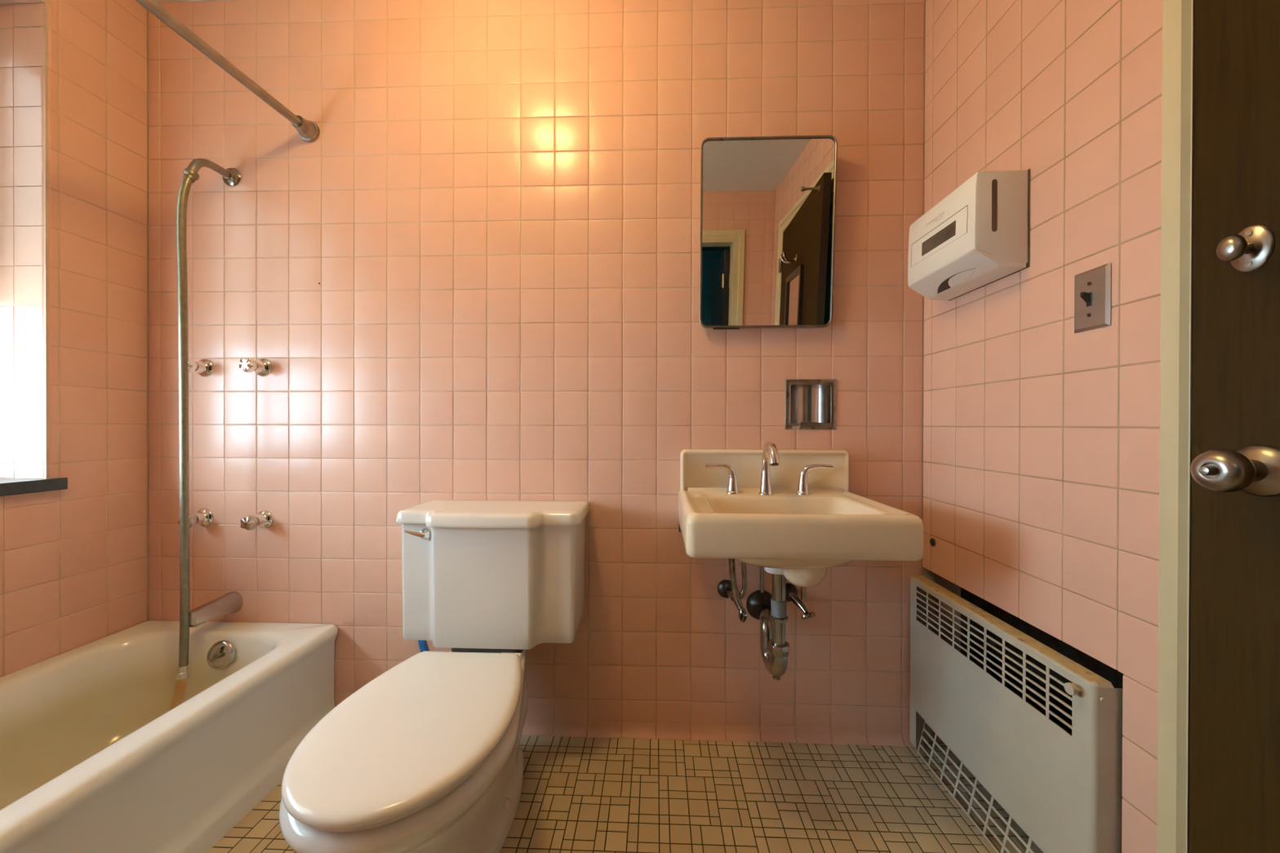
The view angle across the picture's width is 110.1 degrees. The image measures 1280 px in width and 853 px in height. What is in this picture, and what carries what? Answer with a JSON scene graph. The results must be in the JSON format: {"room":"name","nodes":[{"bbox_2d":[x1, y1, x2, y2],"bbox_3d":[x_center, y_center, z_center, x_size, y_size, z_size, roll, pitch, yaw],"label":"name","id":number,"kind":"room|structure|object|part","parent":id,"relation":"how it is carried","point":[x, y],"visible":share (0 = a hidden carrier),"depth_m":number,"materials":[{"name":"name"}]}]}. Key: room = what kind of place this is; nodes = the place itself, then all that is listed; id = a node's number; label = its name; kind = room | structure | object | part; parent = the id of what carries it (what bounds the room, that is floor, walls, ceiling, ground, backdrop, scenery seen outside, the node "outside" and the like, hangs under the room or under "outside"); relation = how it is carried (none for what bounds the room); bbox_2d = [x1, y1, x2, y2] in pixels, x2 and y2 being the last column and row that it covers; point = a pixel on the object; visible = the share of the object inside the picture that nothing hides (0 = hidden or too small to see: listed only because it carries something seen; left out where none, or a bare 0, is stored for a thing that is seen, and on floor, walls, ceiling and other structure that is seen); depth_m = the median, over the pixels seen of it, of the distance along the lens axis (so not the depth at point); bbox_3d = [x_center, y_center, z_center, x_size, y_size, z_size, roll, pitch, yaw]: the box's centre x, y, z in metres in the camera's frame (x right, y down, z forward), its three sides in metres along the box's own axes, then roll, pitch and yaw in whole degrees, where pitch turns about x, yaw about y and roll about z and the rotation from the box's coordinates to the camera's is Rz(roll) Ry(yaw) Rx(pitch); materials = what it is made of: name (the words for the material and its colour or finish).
{"room":"bathroom","nodes":[
{"label":"bathroom","id":0,"kind":"room"},
{"bbox_2d":[0,0,147,677],"bbox_3d":[-1.827,-0.158,0.435,0.300,2.490,2.120,0,0,2],"label":"wall","id":1,"kind":"structure","parent":0,"point":[73,121],"depth_m":1.30,"materials":[{"name":"pink tile"}]},
{"bbox_2d":[0,477,67,496],"bbox_3d":[-1.751,0.163,0.744,0.210,0.033,1.064,0,0,2],"label":"trim","id":2,"kind":"structure","parent":1,"relation":"attached to","point":[8,486],"depth_m":1.20,"materials":[{"name":"black stone"}]},
{"bbox_2d":[153,0,230,3],"bbox_3d":[-0.497,-1.460,0.492,3.300,0.120,2.500,0,0,2],"label":"ceiling","id":3,"kind":"structure","parent":0,"point":[156,1],"depth_m":1.48,"materials":[{"name":"white paint"}]},
{"bbox_2d":[146,0,960,743],"bbox_3d":[-0.400,-0.159,1.504,3.074,2.490,0.120,0,0,2],"label":"wall","id":4,"kind":"structure","parent":0,"point":[494,207],"depth_m":1.44,"materials":[{"name":"pink tile"}]},
{"bbox_2d":[177,508,213,527],"bbox_3d":[-1.444,0.301,1.449,0.061,0.061,0.068,0,0,2],"label":"tap","id":5,"kind":"object","parent":4,"relation":"attached to","point":[203,517],"visible":0.66,"depth_m":1.47,"materials":[{"name":"silver metal"}]},
{"bbox_3d":[-1.445,0.303,1.433,0.047,0.046,0.032,0,0,2],"label":"tap knob","id":6,"kind":"part","parent":5,"relation":"part of","materials":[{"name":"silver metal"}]},
{"bbox_2d":[188,358,213,377],"bbox_3d":[-1.442,-0.195,1.448,0.061,0.061,0.068,0,0,2],"label":"tap","id":7,"kind":"object","parent":4,"relation":"attached to","point":[204,367],"visible":0.64,"depth_m":1.47,"materials":[{"name":"silver metal"}]},
{"bbox_3d":[-1.442,-0.194,1.432,0.046,0.047,0.032,0,0,2],"label":"tap knob","id":8,"kind":"part","parent":7,"relation":"part of","materials":[{"name":"silver metal"}]},
{"bbox_2d":[182,158,240,186],"bbox_3d":[-1.348,-0.794,1.401,0.060,0.116,0.148,0,0,2],"label":"pipe","id":9,"kind":"object","parent":4,"relation":"attached to","point":[231,176],"visible":1,"depth_m":1.40,"materials":[{"name":"silver metal"}]},
{"bbox_2d":[175,176,192,679],"bbox_3d":[-1.363,0.004,1.338,0.040,1.497,0.035,0,0,2],"label":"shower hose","id":10,"kind":"object","parent":9,"relation":"hanging from","point":[184,672],"visible":1,"depth_m":1.33,"materials":[{"name":"metal"}]},
{"bbox_2d":[188,591,242,626],"bbox_3d":[-1.347,0.581,1.412,0.060,0.068,0.138,0,0,2],"label":"tub spout","id":11,"kind":"object","parent":4,"relation":"attached to","point":[230,602],"visible":1,"depth_m":1.40,"materials":[{"name":"silver metal"}]},
{"bbox_2d":[134,0,319,142],"bbox_3d":[-1.151,-0.962,0.650,0.069,0.069,1.639,0,0,5],"label":"curtain rod","id":12,"kind":"object","parent":4,"relation":"attached to","point":[308,131],"visible":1,"depth_m":1.20,"materials":[{"name":"metal"}]},
{"bbox_2d":[238,357,271,376],"bbox_3d":[-1.244,-0.195,1.440,0.061,0.061,0.068,0,0,2],"label":"tap","id":13,"kind":"object","parent":4,"relation":"attached to","point":[262,366],"visible":1,"depth_m":1.44,"materials":[{"name":"silver metal"}]},
{"bbox_3d":[-1.244,-0.194,1.424,0.047,0.046,0.032,0,0,2],"label":"tap knob","id":14,"kind":"part","parent":13,"relation":"part of","materials":[{"name":"silver metal"}]},
{"bbox_2d":[240,510,273,530],"bbox_3d":[-1.241,0.306,1.442,0.061,0.061,0.068,0,0,2],"label":"tap","id":15,"kind":"object","parent":4,"relation":"attached to","point":[264,519],"visible":1,"depth_m":1.44,"materials":[{"name":"silver metal"}]},
{"bbox_3d":[-1.240,0.306,1.426,0.045,0.047,0.032,0,0,2],"label":"tap knob","id":16,"kind":"part","parent":15,"relation":"part of","materials":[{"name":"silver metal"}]},
{"bbox_2d":[521,719,924,746],"bbox_3d":[-0.029,0.968,1.425,1.818,0.040,0.018,0,0,2],"label":"baseboard","id":17,"kind":"structure","parent":4,"relation":"attached to","point":[682,731],"depth_m":1.42,"materials":[{"name":"pink tile"}]},
{"bbox_2d":[717,558,746,622],"bbox_3d":[0.290,0.427,1.363,0.068,0.287,0.132,0,0,-10],"label":"valve","id":18,"kind":"object","parent":4,"relation":"attached to","point":[726,588],"visible":0.77,"depth_m":1.33,"materials":[{"name":"metal"}]},
{"bbox_3d":[0.300,0.549,1.305,0.025,0.043,0.013,0,0,-31],"label":"oval handle","id":19,"kind":"part","parent":18,"relation":"part of","materials":[{"name":"silver metal"}]},
{"bbox_2d":[699,134,837,329],"bbox_3d":[0.389,-0.588,1.379,0.407,0.569,0.068,0,0,2],"label":"mirror","id":20,"kind":"object","parent":4,"relation":"attached to","point":[768,203],"visible":1,"depth_m":1.37,"materials":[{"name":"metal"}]},
{"bbox_3d":[0.269,-0.306,1.397,0.080,0.004,0.008,0,0,2],"label":"door pull","id":21,"kind":"part","parent":20,"relation":"part of","materials":[{"name":"metal"}]},
{"bbox_2d":[677,448,924,587],"bbox_3d":[0.378,0.241,1.206,0.533,0.336,0.419,0,0,2],"label":"sink","id":22,"kind":"object","parent":4,"relation":"attached to","point":[787,533],"visible":1,"depth_m":1.07,"materials":[{"name":"ceramic"}]},
{"bbox_2d":[746,573,789,679],"bbox_3d":[0.379,0.540,1.300,0.094,0.302,0.233,0,0,2],"label":"trap","id":23,"kind":"object","parent":22,"relation":"attached to","point":[771,610],"visible":1,"depth_m":1.20,"materials":[{"name":"silver metal"}]},
{"bbox_2d":[760,566,764,592],"bbox_3d":[0.384,0.405,1.406,0.011,0.232,0.013,0,0,2],"label":"tube","id":24,"kind":"object","parent":23,"relation":"attached to","point":[762,570],"visible":0.45,"depth_m":1.40,"materials":[{"name":"metal"}]},
{"bbox_2d":[705,441,833,495],"bbox_3d":[0.386,0.124,1.306,0.380,0.161,0.140,0,0,2],"label":"faucet","id":25,"kind":"object","parent":22,"relation":"on","point":[770,453],"visible":1,"depth_m":1.34,"materials":[{"name":"silver metal"}]},
{"bbox_3d":[0.248,0.153,1.361,0.102,0.081,0.034,0,0,2],"label":"lever","id":26,"kind":"part","parent":25,"relation":"part of","materials":[{"name":"silver metal"}]},
{"bbox_3d":[0.282,0.198,1.360,0.041,0.012,0.041,0,0,2],"label":"handle","id":27,"kind":"part","parent":25,"relation":"part of","materials":[{"name":"silver metal"}]},
{"bbox_3d":[0.378,0.124,1.306,0.045,0.161,0.138,0,0,2],"label":"spout","id":28,"kind":"part","parent":25,"relation":"part of","materials":[{"name":"silver metal"}]},
{"bbox_3d":[0.493,0.198,1.352,0.041,0.012,0.041,0,0,2],"label":"handle","id":29,"kind":"part","parent":25,"relation":"part of","materials":[{"name":"silver metal"}]},
{"bbox_3d":[0.527,0.154,1.351,0.102,0.081,0.034,0,0,2],"label":"lever","id":30,"kind":"part","parent":25,"relation":"part of","materials":[{"name":"silver metal"}]},
{"bbox_2d":[786,582,815,619],"bbox_3d":[0.479,0.427,1.361,0.057,0.286,0.120,0,0,-12],"label":"valve","id":31,"kind":"object","parent":4,"relation":"attached to","point":[791,590],"visible":0.58,"depth_m":1.34,"materials":[{"name":"metal"}]},
{"bbox_3d":[0.496,0.558,1.317,0.041,0.025,0.024,0,0,2],"label":"oval handle","id":32,"kind":"part","parent":31,"relation":"part of","materials":[{"name":"silver metal"}]},
{"bbox_2d":[784,378,836,429],"bbox_3d":[0.538,-0.070,1.437,0.160,0.159,0.068,0,0,2],"label":"soap holder","id":33,"kind":"object","parent":4,"relation":"attached to","point":[810,404],"visible":1,"depth_m":1.44,"materials":[{"name":"metal"}]},
{"bbox_2d":[791,425,799,429],"bbox_3d":[0.491,0.002,1.406,0.027,0.014,0.002,0,0,2],"label":"scrap","id":34,"kind":"object","parent":33,"relation":"on","point":[793,427],"visible":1,"depth_m":1.41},
{"bbox_2d":[206,732,1043,852],"bbox_3d":[-0.503,1.050,0.501,3.300,0.120,2.500,0,0,2],"label":"floor","id":35,"kind":"structure","parent":0,"point":[586,794],"depth_m":1.18,"materials":[{"name":"beige tile"}]},
{"bbox_2d":[0,620,337,852],"bbox_3d":[-1.341,0.818,0.662,0.653,0.338,1.634,0,0,2],"label":"bathtub","id":36,"kind":"object","parent":35,"relation":"on","point":[103,749],"visible":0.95,"depth_m":1.15,"materials":[{"name":"ceramic"}]},
{"bbox_2d":[206,640,235,669],"bbox_3d":[-1.288,0.702,1.373,0.083,0.082,0.029,0,0,2],"label":"overflow plate","id":37,"kind":"object","parent":36,"relation":"attached to","point":[221,654],"visible":1,"depth_m":1.37,"materials":[{"name":"silver metal"}]},
{"bbox_3d":[-1.297,0.698,1.367,0.032,0.046,0.018,0,0,2],"label":"trip lever","id":38,"kind":"part","parent":37,"relation":"part of","materials":[{"name":"silver metal"}]},
{"bbox_2d":[279,499,589,852],"bbox_3d":[-0.435,0.612,1.046,0.523,0.752,0.803,0,0,2],"label":"toilet","id":39,"kind":"object","parent":35,"relation":"on","point":[426,756],"visible":1,"depth_m":0.98,"materials":[{"name":"white ceramic"}]},
{"bbox_3d":[-0.440,0.577,0.892,0.372,0.021,0.487,0,0,2],"label":"lid","id":40,"kind":"part","parent":39,"relation":"part of","materials":[{"name":"white plastic"}]},
{"bbox_3d":[-0.436,0.794,1.029,0.386,0.388,0.768,0,0,2],"label":"bowl","id":41,"kind":"part","parent":39,"relation":"part of","materials":[{"name":"white ceramic"}]},
{"bbox_3d":[-0.440,0.594,0.897,0.352,0.012,0.472,0,0,2],"label":"seat","id":42,"kind":"part","parent":39,"relation":"part of","materials":[{"name":"white plastic"}]},
{"bbox_3d":[-0.621,0.296,1.231,0.053,0.022,0.007,0,0,-8],"label":"lever arm","id":43,"kind":"part","parent":39,"relation":"part of","materials":[{"name":"silver metal"}]},
{"bbox_2d":[417,640,429,652],"bbox_3d":[-0.631,0.728,1.398,0.050,0.261,0.128,0,0,18],"label":"supply hose","id":44,"kind":"object","parent":39,"relation":"attached to","point":[423,645],"visible":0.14,"depth_m":1.34,"materials":[{"name":"blue plastic"}]},
{"bbox_3d":[-0.600,0.300,1.240,0.033,0.033,0.018,0,0,2],"label":"flush lever","id":45,"kind":"part","parent":39,"relation":"part of","materials":[{"name":"silver metal"}]},
{"bbox_3d":[-0.424,0.253,1.318,0.523,0.035,0.256,0,0,2],"label":"tank lid","id":46,"kind":"part","parent":39,"relation":"part of","materials":[{"name":"white ceramic"}]},
{"bbox_3d":[-0.424,0.437,1.319,0.495,0.333,0.228,0,0,2],"label":"tank","id":47,"kind":"part","parent":39,"relation":"part of","materials":[{"name":"white ceramic"}]},
{"bbox_2d":[922,0,1162,852],"bbox_3d":[0.905,-0.151,0.335,0.120,2.490,2.120,0,0,2],"label":"wall","id":48,"kind":"structure","parent":0,"point":[1042,437],"depth_m":0.92,"materials":[{"name":"pink tile"}]},
{"bbox_2d":[929,537,936,546],"bbox_3d":[0.877,0.347,1.340,0.006,0.025,0.025,0,0,2],"label":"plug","id":49,"kind":"object","parent":48,"relation":"attached to","point":[932,541],"visible":1,"depth_m":1.33,"materials":[{"name":"black plastic"}]},
{"bbox_2d":[907,168,1030,301],"bbox_3d":[0.815,-0.466,1.136,0.119,0.219,0.274,0,0,2],"label":"dispenser","id":50,"kind":"object","parent":48,"relation":"attached to","point":[976,237],"visible":1,"depth_m":1.04,"materials":[{"name":"white plastic"}]},
{"bbox_3d":[0.874,-0.466,1.134,0.002,0.219,0.274,0,0,2],"label":"plate","id":51,"kind":"part","parent":50,"relation":"part of","materials":[{"name":"plastic"}]},
{"bbox_2d":[909,575,1123,852],"bbox_3d":[0.881,0.725,1.095,0.149,0.525,0.585,0,0,2],"label":"wall heater","id":52,"kind":"object","parent":48,"relation":"attached to","point":[1064,789],"visible":1,"depth_m":0.97,"materials":[{"name":"beige paint"}]},
{"bbox_2d":[917,720,1044,852],"bbox_3d":[0.846,0.911,1.085,0.037,0.152,0.533,0,0,2],"label":"grille","id":53,"kind":"object","parent":52,"relation":"attached to","point":[1036,834],"depth_m":1.09,"materials":[{"name":"white metal"}]},
{"bbox_2d":[960,586,1123,734],"bbox_3d":[0.941,0.706,1.087,0.138,0.570,0.620,0,0,2],"label":"radiator grille","id":54,"kind":"object","parent":52,"relation":"attached to","point":[1115,677],"visible":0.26,"depth_m":1.14,"materials":[{"name":"metal"}]},
{"bbox_3d":[0.808,0.489,0.833,0.021,0.021,0.021,0,0,2],"label":"damper knob","id":55,"kind":"part","parent":52,"relation":"part of","materials":[{"name":"beige paint"}]},
{"bbox_2d":[1074,262,1111,333],"bbox_3d":[0.854,-0.243,0.854,0.020,0.115,0.071,0,0,2],"label":"light switch","id":56,"kind":"object","parent":48,"relation":"attached to","point":[1092,287],"visible":1,"depth_m":0.85,"materials":[{"name":"silver metal"}]},
{"bbox_2d":[1156,0,1192,852],"bbox_3d":[0.890,-0.066,0.168,0.136,2.120,1.115,0,0,2],"label":"trim","id":57,"kind":"structure","parent":48,"relation":"attached to","point":[1177,15],"depth_m":0.70,"materials":[{"name":"beige paint"}]},
{"bbox_2d":[1186,0,1279,852],"bbox_3d":[0.773,-0.029,0.144,0.113,2.023,0.967,0,0,-3],"label":"door","id":58,"kind":"structure","parent":48,"relation":"in","point":[1233,700],"depth_m":0.58,"materials":[{"name":"brown wood"}]},
{"bbox_3d":[0.727,0.055,0.555,0.044,0.053,0.053,0,0,2],"label":"knob","id":59,"kind":"part","parent":58,"relation":"part of","materials":[{"name":"silver metal"}]},
{"bbox_3d":[0.774,-0.226,0.568,0.005,0.057,0.041,0,0,-3],"label":"bolt plate","id":60,"kind":"part","parent":58,"relation":"part of","materials":[{"name":"silver metal"}]}
]}

